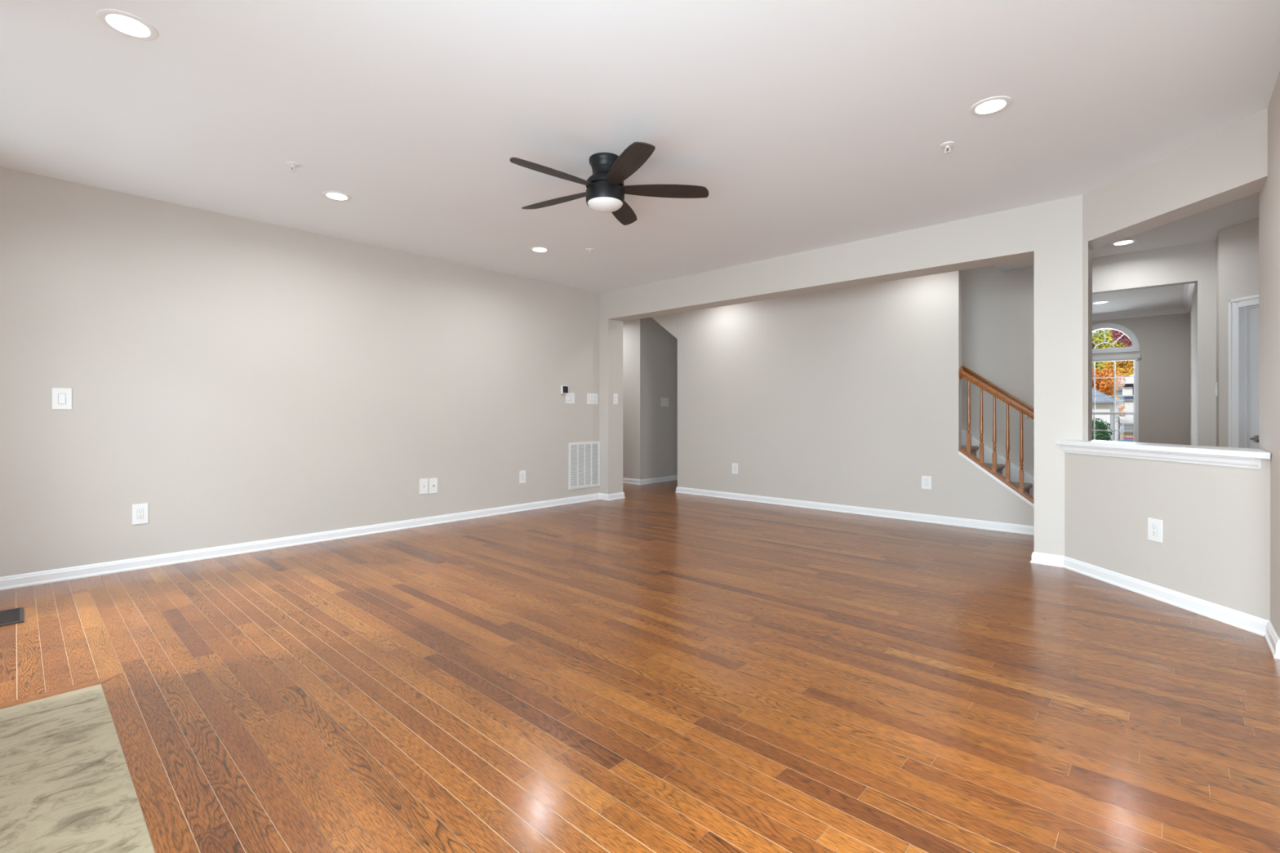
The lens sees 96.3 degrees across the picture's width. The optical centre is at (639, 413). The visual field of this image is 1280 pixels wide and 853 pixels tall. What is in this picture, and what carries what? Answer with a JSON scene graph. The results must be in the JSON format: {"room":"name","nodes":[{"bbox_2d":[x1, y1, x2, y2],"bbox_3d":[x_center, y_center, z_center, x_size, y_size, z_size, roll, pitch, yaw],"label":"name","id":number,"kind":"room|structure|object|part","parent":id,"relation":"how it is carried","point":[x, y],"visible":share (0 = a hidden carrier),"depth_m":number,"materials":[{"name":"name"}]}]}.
{"room":"empty living room","nodes":[
{"label":"empty living room","id":0,"kind":"room"},
{"bbox_2d":[0,166,599,577],"bbox_3d":[-2.492,-0.230,5.614,0.140,2.740,6.190,0,0,42],"label":"wall","id":1,"kind":"structure","parent":0,"point":[239,380],"depth_m":4.69,"materials":[{"name":"paint"}]},
{"bbox_2d":[52,387,71,409],"bbox_3d":[-3.946,-0.102,3.913,0.014,0.145,0.096,0,0,42],"label":"light switch","id":2,"kind":"object","parent":1,"relation":"attached to","point":[61,397],"visible":1,"depth_m":3.91,"materials":[{"name":"white plastic"}]},
{"bbox_2d":[132,502,148,524],"bbox_3d":[-3.674,0.737,4.214,0.010,0.148,0.090,0,0,42],"label":"wall outlet","id":3,"kind":"object","parent":1,"relation":"attached to","point":[140,511],"visible":1,"depth_m":4.21,"materials":[{"name":"white plastic"}]},
{"bbox_2d":[137,509,143,519],"bbox_3d":[-3.672,0.737,4.212,0.003,0.068,0.034,0,0,43],"label":"receptacle","id":4,"kind":"object","parent":3,"relation":"attached to","point":[140,512],"depth_m":4.21,"materials":[{"name":"white plastic"}]},
{"bbox_2d":[0,492,625,590],"bbox_3d":[-3.291,1.099,6.455,2.825,0.083,6.071,0,0,42],"label":"baseboard","id":5,"kind":"structure","parent":1,"relation":"attached to","point":[31,579],"depth_m":4.75,"materials":[{"name":"white paint"}]},
{"bbox_2d":[419,478,427,494],"bbox_3d":[-2.197,0.738,5.826,0.008,0.155,0.090,0,0,42],"label":"wall jack","id":6,"kind":"object","parent":1,"relation":"attached to","point":[423,482],"visible":1,"depth_m":5.82,"materials":[{"name":"white plastic"}]},
{"bbox_2d":[429,477,437,493],"bbox_3d":[-2.124,0.742,5.898,0.019,0.155,0.090,0,0,42],"label":"wall jack","id":7,"kind":"object","parent":1,"relation":"attached to","point":[433,482],"visible":1,"depth_m":5.90,"materials":[{"name":"white plastic"}]},
{"bbox_2d":[519,470,525,483],"bbox_3d":[-1.375,0.741,6.722,0.010,0.150,0.088,0,0,42],"label":"wall outlet","id":8,"kind":"object","parent":1,"relation":"attached to","point":[522,473],"visible":1,"depth_m":6.72,"materials":[{"name":"white plastic"}]},
{"bbox_2d":[560,385,568,393],"bbox_3d":[-0.943,-0.301,7.178,0.032,0.100,0.100,0,0,42],"label":"thermostat","id":9,"kind":"object","parent":1,"relation":"attached to","point":[564,389],"visible":1,"depth_m":7.15,"materials":[{"name":"white plastic"}]},
{"bbox_2d":[565,392,574,403],"bbox_3d":[-0.881,-0.198,7.258,0.014,0.137,0.145,0,0,42],"label":"light switch","id":10,"kind":"object","parent":1,"relation":"attached to","point":[570,397],"visible":1,"depth_m":7.26,"materials":[{"name":"white plastic"}]},
{"bbox_2d":[568,441,599,489],"bbox_3d":[-0.718,0.665,7.439,0.010,0.592,0.536,0,0,42],"label":"air vent","id":11,"kind":"object","parent":1,"relation":"in","point":[584,457],"visible":1,"depth_m":7.43,"materials":[{"name":"white metal"}]},
{"bbox_2d":[586,393,597,404],"bbox_3d":[-0.622,-0.196,7.541,0.014,0.140,0.190,0,0,42],"label":"light switch","id":12,"kind":"object","parent":1,"relation":"attached to","point":[592,398],"visible":1,"depth_m":7.53,"materials":[{"name":"white plastic"}]},
{"bbox_2d":[0,480,1279,852],"bbox_3d":[2.449,1.240,5.565,14.843,0.200,12.915,0,0,42],"label":"floor","id":13,"kind":"structure","parent":0,"point":[655,668],"depth_m":2.31,"materials":[{"name":"brown wood"}]},
{"bbox_2d":[0,607,23,626],"bbox_3d":[-3.541,1.137,3.197,0.340,0.006,0.140,0,0,42],"label":"floor vent","id":14,"kind":"object","parent":13,"relation":"in","point":[15,615],"visible":1,"depth_m":3.21,"materials":[{"name":"brown metal"}]},
{"bbox_2d":[0,684,155,852],"bbox_3d":[-1.964,1.148,1.560,1.603,0.024,0.846,0,0,42],"label":"hearth slab","id":15,"kind":"object","parent":13,"relation":"on","point":[66,784],"visible":1,"depth_m":1.77,"materials":[{"name":"stone"}]},
{"bbox_2d":[961,429,1034,497],"bbox_3d":[2.693,-0.517,7.084,4.400,3.315,0.874,0,0,42],"label":"staircase","id":16,"kind":"structure","parent":13,"relation":"on","point":[1028,479],"depth_m":6.39,"materials":[{"name":"beige carpet"}]},
{"bbox_2d":[1030,551,1279,659],"bbox_3d":[3.098,1.099,3.583,0.252,0.083,2.049,0,0,1],"label":"baseboard","id":17,"kind":"structure","parent":13,"relation":"on","point":[1242,620],"depth_m":3.41,"materials":[{"name":"white paint"}]},
{"bbox_2d":[0,0,1279,314],"bbox_3d":[2.209,-3.030,5.741,12.300,2.860,12.950,0,0,42],"label":"ceiling","id":18,"kind":"structure","parent":0,"point":[805,125],"depth_m":3.00,"materials":[{"name":"paint"}]},
{"bbox_2d":[96,8,159,40],"bbox_3d":[-2.106,-1.597,2.360,0.192,0.006,0.192,0,0,42],"label":"recessed light","id":19,"kind":"object","parent":18,"relation":"in","point":[127,24],"visible":1,"depth_m":2.35,"materials":[{"name":"white plastic"}]},
{"bbox_2d":[285,160,299,172],"bbox_3d":[-2.225,-1.575,3.670,0.080,0.049,0.080,0,0,42],"label":"sprinkler","id":20,"kind":"object","parent":18,"relation":"attached to","point":[292,164],"visible":1,"depth_m":3.66,"materials":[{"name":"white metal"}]},
{"bbox_2d":[321,191,351,200],"bbox_3d":[-2.227,-1.597,4.211,0.192,0.006,0.192,0,0,42],"label":"recessed light","id":21,"kind":"object","parent":18,"relation":"in","point":[333,195],"visible":1,"depth_m":4.21,"materials":[{"name":"white plastic"}]},
{"bbox_2d":[529,246,549,253],"bbox_3d":[-0.977,-1.597,5.586,0.192,0.006,0.192,0,0,42],"label":"recessed light","id":22,"kind":"object","parent":18,"relation":"in","point":[535,249],"visible":1,"depth_m":5.57,"materials":[{"name":"white plastic"}]},
{"bbox_2d":[586,248,594,254],"bbox_3d":[-0.486,-1.575,5.582,0.080,0.049,0.080,0,0,42],"label":"sprinkler","id":23,"kind":"object","parent":18,"relation":"attached to","point":[587,249],"visible":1,"depth_m":5.57,"materials":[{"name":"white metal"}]},
{"bbox_2d":[509,142,708,225],"bbox_3d":[-0.258,-1.439,3.588,1.268,0.322,1.243,0,0,42],"label":"ceiling fan","id":24,"kind":"object","parent":18,"relation":"hanging from","point":[606,190],"visible":1,"depth_m":3.53,"materials":[{"name":"black wood"}]},
{"bbox_3d":[-0.510,-1.414,3.361,0.564,0.006,0.139,0,12,-40],"label":"blade","id":25,"kind":"part","parent":24,"relation":"part of","materials":[{"name":"brown wood"}]},
{"bbox_3d":[-0.545,-1.414,3.809,0.564,0.006,0.139,0,12,32],"label":"blade","id":26,"kind":"part","parent":24,"relation":"part of","materials":[{"name":"brown wood"}]},
{"bbox_3d":[-0.219,-1.301,3.609,0.222,0.046,0.222,0,0,43],"label":"lamp shade","id":27,"kind":"part","parent":24,"relation":"part of","materials":[{"name":"white glass"}]},
{"bbox_3d":[-0.130,-1.414,3.981,0.139,0.006,0.564,-12,-3,13],"label":"blade","id":28,"kind":"part","parent":24,"relation":"part of","materials":[{"name":"brown wood"}]},
{"bbox_3d":[-0.073,-1.414,3.256,0.139,0.006,0.564,13,-5,-22],"label":"blade","id":29,"kind":"part","parent":24,"relation":"part of","materials":[{"name":"brown wood"}]},
{"bbox_3d":[0.162,-1.414,3.639,0.564,0.006,0.139,0,-12,-4],"label":"blade","id":30,"kind":"part","parent":24,"relation":"part of","materials":[{"name":"brown wood"}]},
{"bbox_2d":[940,141,955,154],"bbox_3d":[1.829,-1.575,3.408,0.080,0.049,0.080,0,0,42],"label":"sprinkler","id":31,"kind":"object","parent":18,"relation":"attached to","point":[945,145],"visible":1,"depth_m":3.40,"materials":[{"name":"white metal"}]},
{"bbox_2d":[968,96,1012,115],"bbox_3d":[1.823,-1.597,2.982,0.192,0.006,0.192,0,0,42],"label":"recessed light","id":32,"kind":"object","parent":18,"relation":"in","point":[992,105],"visible":1,"depth_m":2.97,"materials":[{"name":"white plastic"}]},
{"bbox_2d":[1092,301,1108,303],"bbox_3d":[6.619,-1.597,8.244,0.192,0.006,0.192,0,0,42],"label":"recessed light","id":33,"kind":"object","parent":18,"relation":"in","point":[1099,302],"visible":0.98,"depth_m":8.22,"materials":[{"name":"white plastic"}]},
{"bbox_2d":[1110,239,1137,245],"bbox_3d":[4.518,-1.597,5.355,0.192,0.006,0.192,0,0,42],"label":"recessed light","id":34,"kind":"object","parent":18,"relation":"in","point":[1122,242],"visible":1,"depth_m":5.35,"materials":[{"name":"white plastic"}]},
{"bbox_2d":[622,317,677,479],"bbox_3d":[0.026,-0.230,9.945,3.400,2.740,3.600,0,0,42],"label":"wall","id":35,"kind":"structure","parent":0,"point":[650,352],"depth_m":9.42,"materials":[{"name":"paint"}]},
{"bbox_2d":[622,475,677,484],"bbox_3d":[0.012,1.099,10.662,2.011,0.083,2.221,0,0,42],"label":"baseboard","id":36,"kind":"structure","parent":35,"relation":"attached to","point":[637,482],"depth_m":9.39,"materials":[{"name":"white paint"}]},
{"bbox_2d":[660,397,668,406],"bbox_3d":[0.419,-0.195,9.639,0.014,0.145,0.200,0,0,42],"label":"light switch","id":37,"kind":"object","parent":35,"relation":"attached to","point":[664,401],"visible":1,"depth_m":9.63,"materials":[{"name":"white plastic"}]},
{"bbox_2d":[599,191,1092,555],"bbox_3d":[0.395,-0.230,6.952,7.990,2.740,0.315,0,0,42],"label":"wall","id":38,"kind":"structure","parent":0,"point":[1054,234],"depth_m":4.67,"materials":[{"name":"paint"}]},
{"bbox_2d":[613,393,617,404],"bbox_3d":[-0.322,-0.197,7.626,0.014,0.140,0.080,0,0,42],"label":"light switch","id":39,"kind":"object","parent":38,"relation":"attached to","point":[615,395],"visible":1,"depth_m":7.62,"materials":[{"name":"white plastic"}]},
{"bbox_2d":[651,240,1216,525],"bbox_3d":[3.144,-1.610,7.617,6.345,5.500,2.520,0,0,42],"label":"wall","id":40,"kind":"structure","parent":0,"point":[851,396],"depth_m":6.49,"materials":[{"name":"paint"}]},
{"bbox_2d":[732,462,737,474],"bbox_3d":[1.263,0.729,7.625,0.092,0.140,0.010,0,0,42],"label":"wall outlet","id":41,"kind":"object","parent":40,"relation":"attached to","point":[735,466],"visible":1,"depth_m":7.62,"materials":[{"name":"white plastic"}]},
{"bbox_2d":[675,486,1034,535],"bbox_3d":[3.041,1.099,7.630,4.626,0.083,2.441,0,0,42],"label":"baseboard","id":42,"kind":"structure","parent":40,"relation":"attached to","point":[966,522],"depth_m":6.38,"materials":[{"name":"white paint"}]},
{"bbox_2d":[921,475,931,489],"bbox_3d":[3.010,0.724,6.025,0.095,0.136,0.010,0,0,42],"label":"wall outlet","id":43,"kind":"object","parent":40,"relation":"attached to","point":[926,480],"visible":1,"depth_m":6.02,"materials":[{"name":"white plastic"}]},
{"bbox_2d":[924,479,928,485],"bbox_3d":[3.008,0.724,6.023,0.034,0.068,0.003,0,0,43],"label":"receptacle","id":44,"kind":"object","parent":43,"relation":"attached to","point":[926,480],"depth_m":6.02,"materials":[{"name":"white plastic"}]},
{"bbox_2d":[958,450,1034,507],"bbox_3d":[3.597,0.756,5.484,0.986,0.772,0.014,0,0,42],"label":"trim","id":45,"kind":"structure","parent":40,"relation":"attached to","point":[1017,494],"depth_m":5.58,"materials":[{"name":"white paint"}]},
{"bbox_2d":[958,366,1034,504],"bbox_3d":[3.641,0.314,5.532,0.987,1.590,0.153,0,0,42],"label":"stair railing","id":46,"kind":"object","parent":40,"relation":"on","point":[962,374],"visible":0.6,"depth_m":5.65,"materials":[{"name":"brown wood"}]},
{"bbox_3d":[3.641,0.726,5.532,0.985,0.766,0.153,0,0,43],"label":"shoe rail","id":47,"kind":"part","parent":46,"relation":"part of","materials":[{"name":"brown wood"}]},
{"bbox_3d":[3.646,-0.068,5.529,0.975,0.759,0.062,0,0,43],"label":"hand rail","id":48,"kind":"part","parent":46,"relation":"part of","materials":[{"name":"brown wood"}]},
{"bbox_2d":[961,364,1034,417],"bbox_3d":[3.212,-1.066,7.131,3.500,2.658,0.104,0,0,42],"label":"wall handrail","id":49,"kind":"object","parent":40,"relation":"attached to","point":[966,370],"visible":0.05,"depth_m":6.38,"materials":[{"name":"brown wood"}]},
{"bbox_2d":[1092,283,1196,320],"bbox_3d":[5.324,-1.550,8.278,3.866,0.100,4.200,0,0,42],"label":"trim","id":50,"kind":"structure","parent":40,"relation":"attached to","point":[1188,290],"depth_m":8.71,"materials":[{"name":"white paint"}]},
{"bbox_2d":[1092,312,1189,444],"bbox_3d":[6.794,-0.230,9.881,3.866,2.740,0.150,0,0,42],"label":"wall","id":51,"kind":"structure","parent":0,"point":[1163,340],"depth_m":8.72,"materials":[{"name":"paint"}]},
{"bbox_2d":[1092,323,1140,442],"bbox_3d":[7.468,-0.265,9.223,0.900,2.370,0.190,0,0,42],"label":"window","id":52,"kind":"structure","parent":51,"relation":"in","point":[1135,347],"depth_m":9.07,"materials":[{"name":"white paint"}]},
{"bbox_3d":[7.508,-0.435,9.267,0.760,0.890,0.030,0,0,43],"label":"sash","id":53,"kind":"part","parent":52,"relation":"part of","materials":[{"name":"white paint"}]},
{"bbox_3d":[7.485,0.412,9.241,0.760,0.855,0.030,0,0,43],"label":"sash","id":54,"kind":"part","parent":52,"relation":"part of","materials":[{"name":"white paint"}]},
{"bbox_3d":[7.472,-1.210,9.227,0.860,0.480,0.138,0,0,43],"label":"arch frame","id":55,"kind":"part","parent":52,"relation":"part of","materials":[{"name":"white paint"}]},
{"bbox_2d":[1092,353,1140,362],"bbox_3d":[7.420,-0.880,9.171,0.880,0.090,0.050,0,0,43],"label":"raised blind","id":56,"kind":"object","parent":52,"relation":"attached to","point":[1126,357],"depth_m":9.04,"materials":[{"name":"white fabric"}]},
{"bbox_3d":[7.485,-0.015,9.241,0.840,1.810,0.140,0,0,43],"label":"frame","id":57,"kind":"part","parent":52,"relation":"part of","materials":[{"name":"white paint"}]},
{"bbox_2d":[1064,452,1270,621],"bbox_3d":[3.300,0.686,3.612,0.233,0.908,1.372,0,0,-3],"label":"wall","id":58,"kind":"structure","parent":0,"point":[1215,548],"depth_m":3.41,"materials":[{"name":"paint"}]},
{"bbox_2d":[1147,517,1162,542],"bbox_3d":[3.181,0.719,3.542,0.010,0.138,0.094,0,0,-2],"label":"wall outlet","id":59,"kind":"object","parent":58,"relation":"attached to","point":[1154,526],"visible":1,"depth_m":3.54,"materials":[{"name":"white plastic"}]},
{"bbox_2d":[1151,524,1156,536],"bbox_3d":[3.179,0.719,3.542,0.003,0.068,0.034,0,0,-2],"label":"receptacle","id":60,"kind":"object","parent":59,"relation":"attached to","point":[1153,526],"depth_m":3.54,"materials":[{"name":"white plastic"}]},
{"bbox_2d":[1060,444,1261,469],"bbox_3d":[3.166,0.259,3.608,0.030,0.056,1.290,0,0,-3],"label":"trim","id":61,"kind":"structure","parent":58,"relation":"attached to","point":[1240,462],"depth_m":3.43,"materials":[{"name":"white paint"}]},
{"bbox_2d":[1054,440,1270,459],"bbox_3d":[3.290,0.213,3.601,0.300,0.034,1.429,0,0,-2],"label":"ledge","id":62,"kind":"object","parent":58,"relation":"on","point":[1175,448],"depth_m":3.42,"materials":[{"name":"white paint"}]},
{"bbox_2d":[1088,107,1267,249],"bbox_3d":[3.356,-1.423,3.673,0.202,0.355,1.340,0,0,-3],"label":"wall","id":63,"kind":"structure","parent":0,"point":[1229,164],"depth_m":3.45,"materials":[{"name":"paint"}]},
{"bbox_2d":[1189,284,1196,445],"bbox_3d":[6.849,-0.230,6.982,0.134,2.740,4.350,0,0,42],"label":"wall","id":64,"kind":"structure","parent":0,"point":[1193,313],"depth_m":7.41,"materials":[{"name":"paint"}]},
{"bbox_2d":[1216,231,1218,446],"bbox_3d":[5.261,-0.230,5.142,0.120,2.740,0.510,0,0,42],"label":"wall","id":65,"kind":"structure","parent":0,"point":[1217,237],"depth_m":5.12,"materials":[{"name":"paint"}]},
{"bbox_2d":[1218,217,1258,447],"bbox_3d":[5.136,-0.230,4.272,0.120,2.740,1.450,0,0,-3],"label":"wall","id":66,"kind":"structure","parent":0,"point":[1238,244],"depth_m":4.91,"materials":[{"name":"paint"}]},
{"bbox_2d":[1228,294,1258,448],"bbox_3d":[5.120,0.085,4.428,0.139,2.110,0.952,0,0,-3],"label":"door","id":67,"kind":"structure","parent":66,"relation":"in","point":[1243,313],"depth_m":4.83,"materials":[{"name":"white paint"}]},
{"bbox_3d":[5.108,0.210,4.727,0.055,0.064,0.146,0,0,-2],"label":"lever handle","id":68,"kind":"part","parent":67,"relation":"part of","materials":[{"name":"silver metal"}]},
{"bbox_2d":[1258,71,1279,639],"bbox_3d":[2.981,-0.230,0.185,3.355,2.740,5.300,0,0,42],"label":"wall","id":69,"kind":"structure","parent":0,"point":[1269,194],"depth_m":2.87,"materials":[{"name":"paint"}]},
{"label":"outside","id":70,"kind":"structure","parent":0,"visible":0},
{"bbox_2d":[1120,432,1133,439],"bbox_3d":[61.546,2.690,67.166,80.000,0.500,157.800,0,0,43],"label":"ground","id":71,"kind":"structure","parent":70,"point":[1123,434],"depth_m":65.42,"materials":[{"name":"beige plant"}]},
{"bbox_2d":[1092,417,1112,440],"bbox_3d":[19.860,1.312,25.203,1.283,2.280,1.638,0,0,-44],"label":"evergreen shrub","id":72,"kind":"object","parent":71,"relation":"on","point":[1099,435],"visible":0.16,"depth_m":24.77,"materials":[{"name":"green plant"}]},
{"bbox_2d":[1092,387,1124,440],"bbox_3d":[31.488,-1.030,48.425,14.000,6.940,11.050,0,0,42],"label":"house","id":73,"kind":"structure","parent":71,"relation":"on","point":[1103,404],"depth_m":40.73,"materials":[{"name":"white"}]},
{"bbox_2d":[1092,367,1126,398],"bbox_3d":[54.891,-1.535,69.363,6.095,8.059,5.474,0,0,43],"label":"autumn tree","id":74,"kind":"object","parent":71,"relation":"on","point":[1104,385],"visible":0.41,"depth_m":67.70,"materials":[{"name":"orange plant"}]},
{"bbox_2d":[1092,328,1128,397],"bbox_3d":[87.529,-7.522,109.678,15.621,20.029,16.035,0,0,43],"label":"autumn tree","id":75,"kind":"object","parent":71,"relation":"on","point":[1098,339],"visible":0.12,"depth_m":106.88,"materials":[{"name":"yellow plant"}]},
{"bbox_2d":[1101,360,1133,395],"bbox_3d":[73.290,-3.825,87.159,6.208,12.635,6.389,0,0,43],"label":"autumn tree","id":76,"kind":"object","parent":71,"relation":"on","point":[1126,367],"visible":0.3,"depth_m":85.77,"materials":[{"name":"yellow plant"}]},
{"bbox_2d":[1115,397,1125,440],"bbox_3d":[41.324,0.551,49.586,1.166,3.887,1.277,0,0,42],"label":"autumn tree","id":77,"kind":"object","parent":71,"relation":"on","point":[1121,407],"visible":0.42,"depth_m":49.32,"materials":[{"name":"orange plant"}]},
{"bbox_2d":[1110,328,1132,346],"bbox_3d":[80.762,-6.631,94.268,5.387,18.245,5.914,0,0,43],"label":"autumn tree","id":78,"kind":"object","parent":71,"relation":"on","point":[1116,334],"visible":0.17,"depth_m":95.06,"materials":[{"name":"red plant"}]},
{"bbox_2d":[1115,373,1133,432],"bbox_3d":[70.342,-2.410,73.619,14.950,9.700,10.400,0,0,43],"label":"house","id":79,"kind":"structure","parent":71,"relation":"on","point":[1128,388],"depth_m":74.08,"materials":[{"name":"white"}]},
{"bbox_2d":[1119,435,1133,441],"bbox_3d":[23.259,1.780,26.159,4.250,1.420,1.720,0,0,42],"label":"parked car","id":80,"kind":"object","parent":71,"relation":"on","point":[1127,438],"visible":0.02,"depth_m":26.20,"materials":[{"name":"red paint"}]},
{"bbox_3d":[23.056,1.360,26.345,2.400,0.460,1.400,0,0,43],"label":"cabin glass","id":81,"kind":"part","parent":80,"relation":"part of","materials":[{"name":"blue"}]},
{"bbox_2d":[1120,423,1133,435],"bbox_3d":[56.988,1.780,64.425,15.018,1.320,0.040,0,0,43],"label":"iron fence","id":82,"kind":"object","parent":71,"relation":"on","point":[1122,424],"visible":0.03,"depth_m":65.57,"materials":[{"name":"black metal"}]}
]}

